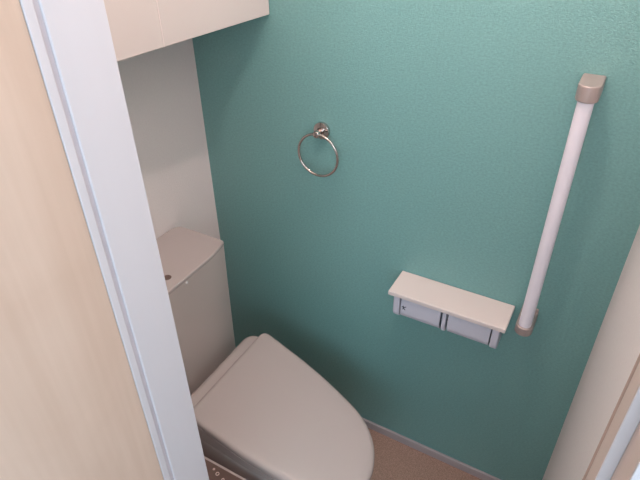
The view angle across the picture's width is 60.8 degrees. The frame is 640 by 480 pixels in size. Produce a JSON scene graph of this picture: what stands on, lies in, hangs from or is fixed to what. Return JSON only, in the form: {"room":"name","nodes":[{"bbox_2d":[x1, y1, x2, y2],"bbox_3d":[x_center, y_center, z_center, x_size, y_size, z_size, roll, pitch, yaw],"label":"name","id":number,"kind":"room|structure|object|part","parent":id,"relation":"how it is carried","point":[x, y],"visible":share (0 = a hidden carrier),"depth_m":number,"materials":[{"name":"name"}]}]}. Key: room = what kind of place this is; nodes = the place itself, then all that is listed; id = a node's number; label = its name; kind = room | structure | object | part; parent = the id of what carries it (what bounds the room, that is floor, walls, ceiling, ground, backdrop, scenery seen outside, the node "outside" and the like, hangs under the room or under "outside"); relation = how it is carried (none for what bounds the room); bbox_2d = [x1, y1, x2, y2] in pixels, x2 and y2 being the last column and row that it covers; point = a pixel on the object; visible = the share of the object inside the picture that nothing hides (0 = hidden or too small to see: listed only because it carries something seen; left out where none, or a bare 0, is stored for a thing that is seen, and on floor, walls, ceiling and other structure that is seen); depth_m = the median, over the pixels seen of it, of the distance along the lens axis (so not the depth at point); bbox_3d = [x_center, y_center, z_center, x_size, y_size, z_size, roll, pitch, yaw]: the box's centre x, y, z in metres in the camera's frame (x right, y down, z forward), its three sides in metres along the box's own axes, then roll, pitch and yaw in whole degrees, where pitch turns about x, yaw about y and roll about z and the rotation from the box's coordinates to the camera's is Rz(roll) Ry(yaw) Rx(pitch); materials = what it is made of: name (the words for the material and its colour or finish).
{"room":"toilet room","nodes":[
{"label":"toilet room","id":0,"kind":"room"},
{"bbox_2d":[117,39,219,238],"bbox_3d":[-0.578,-0.279,1.269,0.100,2.400,0.780,17,38,24],"label":"wall","id":1,"kind":"structure","parent":0,"point":[161,90],"depth_m":1.50,"materials":[{"name":"white paint"}]},
{"bbox_2d":[104,0,268,61],"bbox_3d":[-0.429,-0.800,0.801,0.259,1.010,0.774,17,38,24],"label":"upper cabinet","id":2,"kind":"object","parent":1,"relation":"attached to","point":[137,27],"visible":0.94,"depth_m":1.07,"materials":[{"name":"plastic"}]},
{"bbox_3d":[-0.444,-0.693,0.653,0.016,1.002,0.442,20,40,28],"label":"door","id":3,"kind":"part","parent":2,"relation":"part of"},
{"bbox_3d":[-0.227,-0.877,0.916,0.016,1.002,0.334,20,40,28],"label":"door","id":4,"kind":"part","parent":2,"relation":"part of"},
{"bbox_2d":[192,0,639,479],"bbox_3d":[0.184,-0.328,1.325,1.354,2.400,0.100,17,38,24],"label":"wall","id":5,"kind":"structure","parent":0,"point":[449,122],"depth_m":1.37,"materials":[{"name":"teal paint"}]},
{"bbox_2d":[297,122,338,176],"bbox_3d":[0.001,-0.234,1.420,0.123,0.142,0.038,17,38,24],"label":"towel ring","id":6,"kind":"object","parent":5,"relation":"attached to","point":[321,129],"visible":1,"depth_m":1.39,"materials":[{"name":"silver metal"}]},
{"bbox_3d":[-0.005,-0.272,1.389,0.019,0.019,0.027,17,38,24],"label":"post","id":7,"kind":"part","parent":6,"relation":"part of","materials":[{"name":"silver metal"}]},
{"bbox_3d":[0.004,-0.281,1.403,0.045,0.045,0.014,17,38,24],"label":"wall plate","id":8,"kind":"part","parent":6,"relation":"part of","materials":[{"name":"silver metal"}]},
{"bbox_2d":[363,418,500,479],"bbox_3d":[0.171,0.665,1.951,1.154,0.055,0.009,17,38,24],"label":"baseboard","id":9,"kind":"structure","parent":5,"relation":"attached to","point":[411,443],"depth_m":1.84,"materials":[{"name":"grey plastic"}]},
{"bbox_2d":[388,271,514,348],"bbox_3d":[0.339,0.191,1.440,0.307,0.098,0.100,17,38,24],"label":"paper holder","id":10,"kind":"object","parent":5,"relation":"attached to","point":[479,318],"visible":1,"depth_m":1.41,"materials":[{"name":"plastic"}]},
{"bbox_3d":[0.225,0.159,1.498,0.018,0.084,0.083,17,38,24],"label":"arm","id":11,"kind":"part","parent":10,"relation":"part of","materials":[{"name":"white plastic"}]},
{"bbox_3d":[0.339,0.195,1.444,0.011,0.084,0.083,17,38,24],"label":"arm","id":12,"kind":"part","parent":10,"relation":"part of","materials":[{"name":"white plastic"}]},
{"bbox_3d":[0.454,0.231,1.390,0.018,0.084,0.083,17,38,24],"label":"arm","id":13,"kind":"part","parent":10,"relation":"part of","materials":[{"name":"white plastic"}]},
{"bbox_2d":[515,73,606,336],"bbox_3d":[0.505,-0.037,1.181,0.041,0.623,0.080,17,38,24],"label":"grab bar","id":14,"kind":"object","parent":5,"relation":"attached to","point":[590,87],"visible":1,"depth_m":1.11,"materials":[{"name":"white plastic"},{"name":"beige plastic"}]},
{"bbox_2d":[368,428,481,479],"bbox_3d":[-0.223,1.358,1.032,3.300,0.084,2.400,17,38,24],"label":"floor","id":15,"kind":"structure","parent":0,"point":[394,460],"depth_m":1.82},
{"bbox_2d":[156,227,374,479],"bbox_3d":[-0.208,0.499,1.513,0.761,0.785,0.494,17,38,24],"label":"toilet","id":16,"kind":"object","parent":15,"relation":"on","point":[262,412],"visible":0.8,"depth_m":1.47,"materials":[{"name":"white ceramic"}]},
{"bbox_3d":[-0.439,0.084,1.441,0.193,0.012,0.398,17,38,24],"label":"tank lid","id":17,"kind":"part","parent":16,"relation":"part of","materials":[{"name":"white ceramic"}]},
{"bbox_3d":[-0.436,0.272,1.571,0.191,0.446,0.396,17,38,24],"label":"tank","id":18,"kind":"part","parent":16,"relation":"part of","materials":[{"name":"white ceramic"}]},
{"bbox_3d":[-0.301,0.600,1.376,0.318,0.001,0.094,17,38,24],"label":"panel","id":19,"kind":"part","parent":16,"relation":"part of","materials":[{"name":"brown plastic"}]},
{"bbox_3d":[-0.300,0.617,1.389,0.330,0.042,0.108,17,38,24],"label":"control panel","id":20,"kind":"part","parent":16,"relation":"part of","materials":[{"name":"beige plastic"}]},
{"bbox_3d":[-0.064,0.669,1.619,0.472,0.381,0.359,17,38,24],"label":"bowl","id":21,"kind":"part","parent":16,"relation":"part of","materials":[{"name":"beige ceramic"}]},
{"bbox_3d":[-0.057,0.488,1.488,0.467,0.074,0.354,17,38,24],"label":"seat","id":22,"kind":"part","parent":16,"relation":"part of","materials":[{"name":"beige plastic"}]},
{"bbox_3d":[-0.057,0.470,1.476,0.483,0.082,0.370,17,38,24],"label":"lid","id":23,"kind":"part","parent":16,"relation":"part of","materials":[{"name":"beige plastic"}]},
{"bbox_2d":[542,225,639,479],"bbox_3d":[0.513,0.061,0.753,0.100,2.400,0.780,17,38,24],"label":"wall","id":24,"kind":"structure","parent":0,"point":[614,354],"depth_m":0.98,"materials":[{"name":"white paint"}]},
{"bbox_3d":[-0.050,0.166,0.613,3.300,2.400,0.079,17,38,24],"label":"wall","id":25,"kind":"structure","parent":0,"visible":0},
{"bbox_2d":[0,0,163,479],"bbox_3d":[-0.386,0.425,0.576,0.034,1.958,0.558,17,38,24],"label":"door","id":26,"kind":"structure","parent":25,"relation":"in","point":[71,407],"depth_m":0.55,"materials":[{"name":"brown wood"}]},
{"bbox_2d":[19,0,208,479],"bbox_3d":[-0.231,0.274,0.812,0.044,2.000,0.082,17,38,24],"label":"trim","id":27,"kind":"structure","parent":25,"relation":"attached to","point":[72,42],"depth_m":0.58,"materials":[{"name":"white laminate"}]},
{"bbox_2d":[582,354,639,479],"bbox_3d":[0.261,0.425,0.582,0.078,2.000,0.083,17,38,24],"label":"trim","id":28,"kind":"structure","parent":25,"relation":"attached to","point":[616,456],"depth_m":0.42,"materials":[{"name":"white laminate"}]},
{"bbox_3d":[0.246,0.447,0.550,0.066,2.000,0.001,17,38,24],"label":"casing","id":29,"kind":"part","parent":28,"relation":"part of","materials":[{"name":"white laminate"}]}
]}

